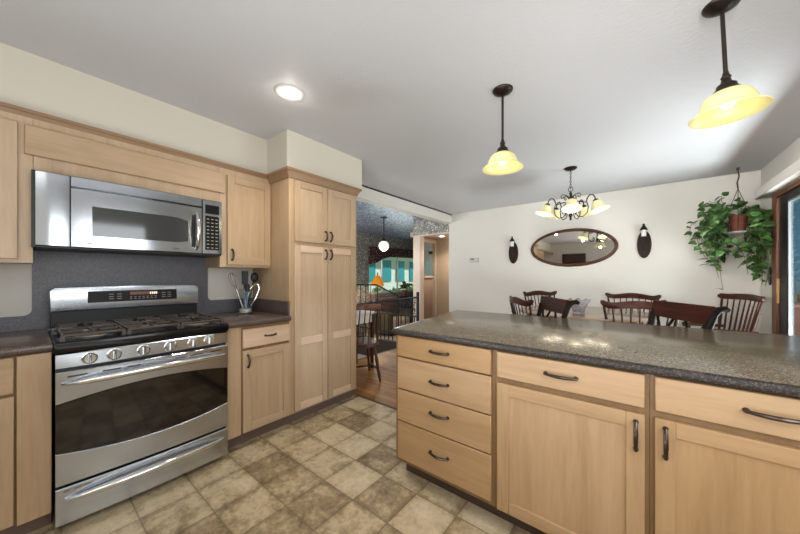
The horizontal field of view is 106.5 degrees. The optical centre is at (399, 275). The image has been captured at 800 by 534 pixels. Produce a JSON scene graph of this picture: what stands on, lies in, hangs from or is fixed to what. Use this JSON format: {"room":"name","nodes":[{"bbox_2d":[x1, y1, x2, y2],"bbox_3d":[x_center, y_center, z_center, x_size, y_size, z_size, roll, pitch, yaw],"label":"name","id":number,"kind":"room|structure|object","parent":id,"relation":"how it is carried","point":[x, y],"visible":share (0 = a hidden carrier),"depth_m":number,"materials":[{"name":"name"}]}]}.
{"room":"kitchen","nodes":[
{"label":"kitchen","id":0,"kind":"room"},
{"bbox_2d":[0,264,252,330],"bbox_3d":[-2.358,0.018,1.710,0.140,2.437,4.425,0,0,38],"label":"wall","id":1,"kind":"structure","parent":0,"point":[15,279],"depth_m":1.77,"materials":[{"name":"paint"}]},
{"bbox_2d":[0,110,32,263],"bbox_3d":[-2.298,-0.471,1.365,0.374,0.805,0.778,0,0,38],"label":"upper cabinet","id":2,"kind":"object","parent":1,"relation":"attached to","point":[16,166],"visible":0.95,"depth_m":1.53,"materials":[{"name":"brown wood"}]},
{"bbox_2d":[24,119,224,201],"bbox_3d":[-1.787,-0.717,2.037,0.339,0.315,0.966,0,0,38],"label":"upper cabinet","id":3,"kind":"object","parent":1,"relation":"attached to","point":[53,148],"visible":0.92,"depth_m":1.83,"materials":[{"name":"brown wood"}]},
{"bbox_2d":[31,169,221,257],"bbox_3d":[-1.739,-0.351,1.986,0.455,0.407,0.902,0,0,38],"label":"microwave","id":4,"kind":"object","parent":3,"relation":"attached to","point":[69,213],"visible":1,"depth_m":1.79,"materials":[{"name":"silver metal"}]},
{"bbox_2d":[0,250,252,332],"bbox_3d":[-2.300,0.083,1.659,0.013,0.477,2.937,0,0,38],"label":"backsplash","id":5,"kind":"structure","parent":1,"relation":"attached to","point":[50,269],"depth_m":2.02,"materials":[{"name":"laminate"}]},
{"bbox_2d":[0,42,266,173],"bbox_3d":[-2.383,-1.038,1.344,0.277,0.325,3.540,0,0,38],"label":"soffit","id":6,"kind":"object","parent":1,"relation":"attached to","point":[27,80],"depth_m":1.88,"materials":[{"name":"paint"}]},
{"bbox_2d":[205,168,270,268],"bbox_3d":[-1.367,-0.471,2.538,0.374,0.805,0.402,0,0,38],"label":"upper cabinet","id":7,"kind":"object","parent":1,"relation":"attached to","point":[246,199],"visible":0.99,"depth_m":2.44,"materials":[{"name":"brown wood"}]},
{"bbox_2d":[356,185,451,223],"bbox_3d":[-0.012,-1.113,4.662,0.140,0.175,3.115,0,0,38],"label":"trim","id":8,"kind":"structure","parent":1,"relation":"attached to","point":[370,196],"depth_m":4.61,"materials":[{"name":"paint"}]},
{"bbox_2d":[28,393,531,533],"bbox_3d":[-0.685,1.286,0.423,4.080,0.100,4.490,0,0,38],"label":"floor","id":9,"kind":"structure","parent":0,"point":[335,468],"depth_m":1.68,"materials":[{"name":"tile"}]},
{"bbox_2d":[0,351,51,533],"bbox_3d":[-2.165,0.800,1.294,0.671,0.872,0.833,0,0,38],"label":"base cabinet","id":10,"kind":"object","parent":9,"relation":"on","point":[25,380],"visible":0.99,"depth_m":1.37,"materials":[{"name":"brown wood"}]},
{"bbox_2d":[0,329,52,357],"bbox_3d":[-2.439,0.342,0.970,0.647,0.040,1.684,0,0,38],"label":"countertop","id":11,"kind":"structure","parent":10,"relation":"on","point":[14,343],"depth_m":1.44,"materials":[{"name":"stone"}]},
{"bbox_2d":[48,285,228,527],"bbox_3d":[-1.628,0.652,1.898,0.747,1.168,0.776,0,0,38],"label":"gas range","id":12,"kind":"object","parent":9,"relation":"on","point":[140,376],"visible":1,"depth_m":1.68,"materials":[{"name":"silver metal"}]},
{"bbox_2d":[48,318,228,353],"bbox_3d":[-1.625,0.347,1.895,0.587,0.052,0.776,0,0,38],"label":"cooktop","id":13,"kind":"object","parent":12,"relation":"in","point":[94,343],"depth_m":1.67,"materials":[{"name":"black metal"}]},
{"bbox_2d":[130,291,157,294],"bbox_3d":[-1.794,0.118,2.096,0.007,0.020,0.150,0,0,38],"label":"clock","id":14,"kind":"object","parent":12,"relation":"on","point":[131,292],"depth_m":2.09,"materials":[{"name":"brown"}]},
{"bbox_2d":[226,321,289,448],"bbox_3d":[-1.274,0.800,2.416,0.671,0.872,0.475,0,0,38],"label":"base cabinet","id":15,"kind":"object","parent":9,"relation":"on","point":[258,355],"visible":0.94,"depth_m":2.22,"materials":[{"name":"brown wood"}]},
{"bbox_2d":[204,298,290,328],"bbox_3d":[-1.279,0.284,2.421,0.659,0.156,0.476,0,0,38],"label":"countertop","id":16,"kind":"structure","parent":15,"relation":"on","point":[265,311],"depth_m":2.42,"materials":[{"name":"stone"}]},
{"bbox_2d":[238,308,251,312],"bbox_3d":[-1.320,0.216,2.550,0.111,0.210,0.111,0,0,38],"label":"jar","id":17,"kind":"object","parent":16,"relation":"on","point":[243,310],"visible":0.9,"depth_m":2.52,"materials":[{"name":"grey glass"}]},
{"bbox_2d":[228,273,243,307],"bbox_3d":[-1.380,0.124,2.515,0.113,0.300,0.059,0,0,-30],"label":"whisk","id":18,"kind":"object","parent":17,"relation":"in","point":[230,273],"visible":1,"depth_m":2.51,"materials":[{"name":"silver metal"}]},
{"bbox_2d":[241,271,247,307],"bbox_3d":[-1.319,0.115,2.539,0.053,0.315,0.022,0,0,-24],"label":"spatula","id":19,"kind":"object","parent":17,"relation":"in","point":[244,273],"visible":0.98,"depth_m":2.53,"materials":[{"name":"black plastic"}]},
{"bbox_2d":[244,284,249,307],"bbox_3d":[-1.297,0.172,2.534,0.047,0.202,0.044,0,0,38],"label":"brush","id":20,"kind":"object","parent":17,"relation":"in","point":[247,286],"visible":1,"depth_m":2.53,"materials":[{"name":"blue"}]},
{"bbox_2d":[247,272,258,307],"bbox_3d":[-1.272,0.121,2.580,0.046,0.304,0.097,0,0,38],"label":"spoon","id":21,"kind":"object","parent":17,"relation":"in","point":[254,276],"visible":1,"depth_m":2.57,"materials":[{"name":"black plastic"}]},
{"bbox_2d":[251,272,258,282],"bbox_3d":[-1.263,0.013,2.592,0.046,0.088,0.066,0,0,38],"label":"bowl","id":22,"kind":"object","parent":21,"relation":"on","point":[254,276],"depth_m":2.58,"materials":[{"name":"black plastic"}]},
{"bbox_2d":[247,283,259,307],"bbox_3d":[-1.260,0.168,2.555,0.114,0.215,0.019,0,0,-12],"label":"tongs","id":23,"kind":"object","parent":17,"relation":"in","point":[255,283],"visible":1,"depth_m":2.55,"materials":[{"name":"silver metal"}]},
{"bbox_2d":[253,177,355,424],"bbox_3d":[-0.892,0.181,2.896,0.671,2.110,0.745,0,0,38],"label":"pantry cabinet","id":24,"kind":"object","parent":9,"relation":"on","point":[313,266],"visible":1,"depth_m":2.63,"materials":[{"name":"brown wood"}]},
{"bbox_2d":[0,101,361,196],"bbox_3d":[-1.988,-0.840,1.532,0.660,0.072,4.325,0,0,38],"label":"trim","id":25,"kind":"structure","parent":24,"relation":"attached to","point":[285,172],"depth_m":2.11,"materials":[{"name":"brown wood"}]},
{"bbox_2d":[267,129,361,191],"bbox_3d":[-0.895,-1.038,2.958,0.598,0.325,0.849,0,0,38],"label":"soffit","id":26,"kind":"object","parent":24,"relation":"on","point":[289,148],"depth_m":2.63,"materials":[{"name":"paint"}]},
{"bbox_2d":[357,394,395,408],"bbox_3d":[0.030,1.233,2.722,1.220,0.006,0.030,0,0,38],"label":"trim","id":27,"kind":"structure","parent":9,"relation":"on","point":[359,395],"depth_m":2.92,"materials":[{"name":"brown wood"}]},
{"bbox_2d":[396,334,500,517],"bbox_3d":[0.386,0.799,1.867,0.627,0.874,0.635,0,0,38],"label":"base cabinet","id":28,"kind":"object","parent":9,"relation":"on","point":[445,391],"visible":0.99,"depth_m":1.61,"materials":[{"name":"brown wood"}]},
{"bbox_2d":[392,310,799,397],"bbox_3d":[1.147,0.339,1.643,2.443,0.034,1.200,0,0,38],"label":"countertop","id":29,"kind":"structure","parent":28,"relation":"on","point":[763,362],"depth_m":1.42,"materials":[{"name":"stone"}]},
{"bbox_2d":[495,350,648,533],"bbox_3d":[0.859,0.800,1.491,0.580,0.872,0.635,0,0,38],"label":"base cabinet","id":30,"kind":"object","parent":9,"relation":"on","point":[572,438],"visible":1,"depth_m":1.25,"materials":[{"name":"brown wood"}]},
{"bbox_2d":[649,374,799,533],"bbox_3d":[1.316,0.800,1.129,0.584,0.872,0.635,0,0,38],"label":"base cabinet","id":31,"kind":"object","parent":9,"relation":"on","point":[723,459],"visible":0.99,"depth_m":0.98,"materials":[{"name":"brown wood"}]},
{"bbox_2d":[352,349,395,406],"bbox_3d":[1.581,1.286,3.565,4.440,0.100,3.250,0,0,38],"label":"floor","id":32,"kind":"structure","parent":0,"point":[368,385],"depth_m":3.53,"materials":[{"name":"brown wood"}]},
{"bbox_2d":[356,310,374,367],"bbox_3d":[-0.736,0.856,3.816,0.420,0.760,0.820,0,0,38],"label":"writing desk","id":33,"kind":"object","parent":32,"relation":"on","point":[362,313],"visible":0.23,"depth_m":4.00,"materials":[{"name":"white paint"}]},
{"bbox_2d":[356,304,380,381],"bbox_3d":[-0.484,0.776,3.580,0.470,0.924,0.521,0,0,-24],"label":"chair","id":34,"kind":"object","parent":32,"relation":"on","point":[361,342],"visible":0.52,"depth_m":3.48,"materials":[{"name":"red wood"}]},
{"bbox_2d":[358,348,395,359],"bbox_3d":[-0.462,1.425,4.595,0.040,0.382,2.220,0,0,38],"label":"trim","id":35,"kind":"structure","parent":32,"relation":"attached to","point":[394,348],"depth_m":4.81,"materials":[{"name":"brown wood"}]},
{"bbox_2d":[509,296,533,315],"bbox_3d":[1.464,0.729,3.151,0.521,1.018,0.580,0,0,1],"label":"chair","id":36,"kind":"object","parent":32,"relation":"on","point":[512,300],"visible":0.19,"depth_m":3.05,"materials":[{"name":"brown wood"}]},
{"bbox_2d":[523,290,556,315],"bbox_3d":[2.147,0.729,4.279,0.580,1.018,0.521,0,0,-15],"label":"chair","id":37,"kind":"object","parent":32,"relation":"on","point":[537,292],"visible":0.11,"depth_m":4.50,"materials":[{"name":"brown wood"}]},
{"bbox_2d":[536,296,579,317],"bbox_3d":[1.126,0.712,2.585,0.582,1.052,0.522,0,0,4],"label":"counter stool","id":38,"kind":"object","parent":32,"relation":"on","point":[556,305],"visible":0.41,"depth_m":2.50,"materials":[{"name":"black paint"}]},
{"bbox_2d":[520,306,656,323],"bbox_3d":[2.109,0.819,3.458,1.360,0.827,1.360,0,0,38],"label":"dining table","id":39,"kind":"object","parent":32,"relation":"on","point":[591,313],"visible":0.32,"depth_m":3.14,"materials":[{"name":"brown wood"}]},
{"bbox_2d":[566,298,590,313],"bbox_3d":[1.906,0.324,3.186,0.217,0.162,0.217,0,0,5],"label":"glass bowl","id":40,"kind":"object","parent":39,"relation":"on","point":[577,309],"visible":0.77,"depth_m":3.13,"materials":[{"name":"white"}]},
{"bbox_2d":[605,293,660,323],"bbox_3d":[2.820,0.729,3.710,0.521,1.018,0.580,0,0,-38],"label":"chair","id":41,"kind":"object","parent":32,"relation":"on","point":[623,295],"visible":0.15,"depth_m":3.84,"materials":[{"name":"brown wood"}]},
{"bbox_2d":[600,300,677,326],"bbox_3d":[2.250,0.729,2.830,0.580,1.018,0.521,0,0,34],"label":"chair","id":42,"kind":"object","parent":32,"relation":"on","point":[630,305],"visible":0.18,"depth_m":2.67,"materials":[{"name":"brown wood"}]},
{"bbox_2d":[648,300,730,328],"bbox_3d":[1.756,0.712,2.099,0.582,1.052,0.522,0,0,6],"label":"chair","id":43,"kind":"object","parent":32,"relation":"on","point":[702,314],"visible":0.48,"depth_m":2.01,"materials":[{"name":"black paint"}]},
{"bbox_2d":[682,293,765,332],"bbox_3d":[3.419,0.714,3.225,0.521,1.050,0.600,0,0,17],"label":"chair","id":44,"kind":"object","parent":32,"relation":"on","point":[760,299],"visible":0.24,"depth_m":3.15,"materials":[{"name":"brown wood"}]},
{"bbox_2d":[358,333,395,358],"bbox_3d":[-0.258,1.676,7.102,2.840,0.120,6.800,0,0,38],"label":"floor","id":45,"kind":"structure","parent":0,"point":[382,335],"depth_m":7.83,"materials":[{"name":"beige carpet"}]},
{"bbox_2d":[356,284,398,333],"bbox_3d":[-0.639,0.905,7.310,1.252,1.411,0.032,0,0,12],"label":"railing","id":46,"kind":"object","parent":45,"relation":"on","point":[356,284],"visible":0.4,"depth_m":7.32,"materials":[{"name":"black metal"}]},
{"bbox_2d":[371,273,384,337],"bbox_3d":[-0.575,0.765,7.635,0.368,1.699,0.368,0,0,38],"label":"floor lamp","id":47,"kind":"object","parent":45,"relation":"on","point":[377,279],"visible":0.54,"depth_m":7.55,"materials":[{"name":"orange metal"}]},
{"bbox_2d":[357,292,418,355],"bbox_3d":[-0.276,0.951,5.788,1.572,1.330,0.100,0,0,38],"label":"stair railing","id":48,"kind":"object","parent":45,"relation":"on","point":[384,344],"visible":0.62,"depth_m":5.70,"materials":[{"name":"black metal"}]},
{"bbox_2d":[374,297,411,335],"bbox_3d":[-0.220,1.115,8.483,0.660,0.998,1.090,0,0,38],"label":"sofa","id":49,"kind":"object","parent":45,"relation":"on","point":[382,298],"visible":0.37,"depth_m":8.25,"materials":[{"name":"beige fabric"}]},
{"bbox_3d":[0.141,1.116,9.276,0.300,1.000,0.300,0,0,38],"label":"plant stand","id":50,"kind":"object","parent":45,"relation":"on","visible":0},
{"bbox_2d":[398,281,412,295],"bbox_3d":[0.141,0.379,9.307,0.498,0.475,0.420,0,0,-24],"label":"plant","id":51,"kind":"object","parent":50,"relation":"on","point":[404,285],"visible":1,"depth_m":9.21,"materials":[{"name":"green plant"}]},
{"bbox_2d":[356,232,412,334],"bbox_3d":[-1.315,0.268,7.942,0.140,2.937,6.800,0,0,38],"label":"wall","id":52,"kind":"structure","parent":0,"point":[363,240],"depth_m":8.34,"materials":[{"name":"paper"}]},
{"bbox_2d":[369,246,412,263],"bbox_3d":[-0.072,-0.594,9.305,0.070,0.540,2.520,0,0,38],"label":"valance","id":53,"kind":"object","parent":52,"relation":"attached to","point":[376,255],"visible":0.78,"depth_m":8.84,"materials":[{"name":"fabric"}]},
{"bbox_2d":[369,257,412,293],"bbox_3d":[-0.200,-0.124,9.336,0.050,1.280,2.330,0,0,38],"label":"window","id":54,"kind":"structure","parent":52,"relation":"in","point":[396,290],"depth_m":9.34,"materials":[{"name":"white paint"}]},
{"bbox_2d":[0,0,799,240],"bbox_3d":[0.130,-1.241,4.022,7.280,0.120,11.140,0,0,38],"label":"ceiling","id":55,"kind":"structure","parent":0,"point":[611,90],"depth_m":1.80,"materials":[{"name":"paint"}]},
{"bbox_2d":[274,84,304,101],"bbox_3d":[-0.723,-1.198,1.960,0.188,0.007,0.188,0,0,38],"label":"recessed light","id":56,"kind":"object","parent":55,"relation":"in","point":[288,92],"visible":1,"depth_m":1.95,"materials":[{"name":"white plastic"}]},
{"bbox_2d":[379,217,388,250],"bbox_3d":[-0.326,-0.840,6.019,0.210,0.682,0.210,0,0,38],"label":"globe pendant","id":57,"kind":"object","parent":55,"relation":"hanging from","point":[383,245],"visible":1,"depth_m":5.96,"materials":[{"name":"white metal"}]},
{"bbox_2d":[482,84,523,174],"bbox_3d":[0.662,-0.946,1.926,0.252,0.508,0.252,0,0,38],"label":"pendant light","id":58,"kind":"object","parent":55,"relation":"hanging from","point":[504,161],"visible":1,"depth_m":1.92,"materials":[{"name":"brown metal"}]},
{"bbox_2d":[536,166,609,219],"bbox_3d":[1.903,-0.910,3.303,0.688,0.582,0.694,0,0,38],"label":"chandelier","id":59,"kind":"object","parent":55,"relation":"hanging from","point":[571,206],"visible":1,"depth_m":3.30,"materials":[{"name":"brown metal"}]},
{"bbox_2d":[684,167,776,289],"bbox_3d":[3.610,-0.518,3.300,0.671,1.363,0.726,0,0,38],"label":"plant","id":60,"kind":"object","parent":55,"relation":"hanging from","point":[715,218],"visible":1,"depth_m":3.24,"materials":[{"name":"green plant"}]},
{"bbox_2d":[688,0,773,128],"bbox_3d":[1.435,-0.952,1.306,0.252,0.498,0.252,0,0,38],"label":"pendant light","id":61,"kind":"object","parent":55,"relation":"hanging from","point":[731,101],"visible":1,"depth_m":1.31,"materials":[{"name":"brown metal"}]},
{"bbox_2d":[424,242,431,260],"bbox_3d":[2.113,0.268,9.523,3.540,2.937,0.140,0,0,38],"label":"wall","id":62,"kind":"structure","parent":0,"point":[427,246],"depth_m":10.35,"materials":[{"name":"paint"}]},
{"bbox_2d":[410,232,448,239],"bbox_3d":[0.970,-0.911,6.726,1.050,0.105,1.060,0,0,38],"label":"ceiling","id":63,"kind":"structure","parent":0,"point":[411,233],"depth_m":6.67,"materials":[{"name":"paint"}]},
{"bbox_2d":[424,238,448,316],"bbox_3d":[0.990,0.186,6.583,0.960,2.100,0.860,0,0,38],"label":"wall","id":64,"kind":"structure","parent":0,"point":[442,244],"depth_m":7.02,"materials":[{"name":"paint"}]},
{"bbox_2d":[424,240,436,315],"bbox_3d":[0.654,0.211,6.821,0.022,2.050,0.655,0,0,38],"label":"door frame","id":65,"kind":"structure","parent":64,"relation":"in","point":[426,241],"depth_m":7.03,"materials":[{"name":"beige paint"}]},
{"bbox_2d":[413,170,760,332],"bbox_3d":[2.288,0.018,4.913,5.010,2.437,0.140,0,0,38],"label":"wall","id":66,"kind":"structure","parent":0,"point":[671,270],"depth_m":4.20,"materials":[{"name":"paint"}]},
{"bbox_2d":[413,232,448,321],"bbox_3d":[0.669,0.376,6.191,0.875,2.480,0.152,0,0,38],"label":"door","id":67,"kind":"structure","parent":66,"relation":"in","point":[418,241],"depth_m":6.35,"materials":[{"name":"beige paint"}]},
{"bbox_2d":[469,257,478,262],"bbox_3d":[1.370,-0.294,5.534,0.180,0.090,0.027,0,0,38],"label":"thermostat","id":68,"kind":"object","parent":66,"relation":"attached to","point":[471,260],"visible":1,"depth_m":5.53,"materials":[{"name":"grey plastic"}]},
{"bbox_2d":[509,236,517,263],"bbox_3d":[1.908,-0.439,5.058,0.154,0.460,0.102,0,0,38],"label":"wall sconce","id":69,"kind":"object","parent":66,"relation":"attached to","point":[513,249],"visible":1,"depth_m":5.06,"materials":[{"name":"brown wood"}]},
{"bbox_2d":[531,228,618,266],"bbox_3d":[2.605,-0.431,4.549,1.170,0.584,0.032,0,0,38],"label":"oval mirror","id":70,"kind":"object","parent":66,"relation":"attached to","point":[574,247],"visible":1,"depth_m":4.52,"materials":[{"name":"brown wood"}]},
{"bbox_2d":[637,223,651,257],"bbox_3d":[3.260,-0.469,3.984,0.154,0.460,0.102,0,0,38],"label":"wall sconce","id":71,"kind":"object","parent":66,"relation":"attached to","point":[644,243],"visible":1,"depth_m":3.99,"materials":[{"name":"brown wood"}]},
{"bbox_2d":[761,137,799,333],"bbox_3d":[1.784,0.018,0.409,0.085,2.437,7.540,0,0,38],"label":"wall","id":72,"kind":"structure","parent":0,"point":[790,155],"depth_m":3.15,"materials":[{"name":"paint"}]},
{"bbox_2d":[768,267,771,284],"bbox_3d":[3.884,0.001,3.134,0.015,0.190,0.056,0,0,38],"label":"switch plate","id":73,"kind":"object","parent":72,"relation":"attached to","point":[770,269],"visible":0.84,"depth_m":3.12,"materials":[{"name":"beige plastic"}]},
{"bbox_2d":[754,159,799,198],"bbox_3d":[3.103,-0.861,2.235,0.119,0.090,2.360,0,0,38],"label":"trim","id":74,"kind":"structure","parent":72,"relation":"attached to","point":[790,175],"depth_m":2.66,"materials":[{"name":"white paint"}]},
{"bbox_2d":[772,180,799,335],"bbox_3d":[3.221,0.194,2.249,0.130,2.085,2.030,0,0,38],"label":"door","id":75,"kind":"structure","parent":72,"relation":"in","point":[783,201],"depth_m":2.87,"materials":[{"name":"brown wood"}]},
{"bbox_3d":[1.111,1.616,8.632,1.400,0.020,2.500,0,0,38],"label":"floor","id":76,"kind":"structure","parent":0,"visible":0},
{"bbox_2d":[424,276,431,318],"bbox_3d":[0.843,0.801,8.118,0.540,1.610,0.480,0,0,38],"label":"hutch","id":77,"kind":"object","parent":76,"relation":"on","point":[427,279],"visible":0.16,"depth_m":7.94,"materials":[{"name":"brown wood"}]},
{"bbox_2d":[424,260,431,275],"bbox_3d":[1.252,0.546,9.814,1.250,2.120,0.375,0,0,38],"label":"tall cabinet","id":78,"kind":"object","parent":76,"relation":"on","point":[427,263],"visible":0.08,"depth_m":9.85,"materials":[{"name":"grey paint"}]},
{"label":"outside","id":79,"kind":"structure","parent":0,"visible":0},
{"bbox_3d":[6.221,2.286,7.829,60.000,0.300,60.000,0,0,38],"label":"ground","id":80,"kind":"structure","parent":79,"visible":0},
{"bbox_2d":[372,286,384,291],"bbox_3d":[-1.152,1.341,16.513,1.028,1.589,1.095,0,0,38],"label":"shrub","id":81,"kind":"object","parent":80,"relation":"on","point":[375,288],"visible":0.07,"depth_m":16.45,"materials":[{"name":"green plant"}]},
{"bbox_2d":[369,257,412,291],"bbox_3d":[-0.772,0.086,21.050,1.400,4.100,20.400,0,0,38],"label":"house","id":82,"kind":"structure","parent":80,"relation":"on","point":[405,265],"depth_m":20.88,"materials":[{"name":"white"}]},
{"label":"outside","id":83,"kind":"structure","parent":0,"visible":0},
{"bbox_3d":[5.251,1.306,1.959,3.415,0.100,9.600,0,0,38],"label":"deck","id":84,"kind":"object","parent":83,"visible":0},
{"bbox_2d":[794,199,799,301],"bbox_3d":[6.372,-0.104,4.772,0.494,2.720,0.494,0,0,38],"label":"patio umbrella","id":85,"kind":"object","parent":84,"relation":"on","point":[797,202],"visible":0.11,"depth_m":4.66,"materials":[{"name":"blue fabric"}]},
{"bbox_2d":[794,302,799,335],"bbox_3d":[5.792,0.825,4.275,0.830,0.858,0.580,0,0,38],"label":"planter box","id":86,"kind":"object","parent":84,"relation":"on","point":[796,304],"visible":0.1,"depth_m":4.16,"materials":[{"name":"brown"}]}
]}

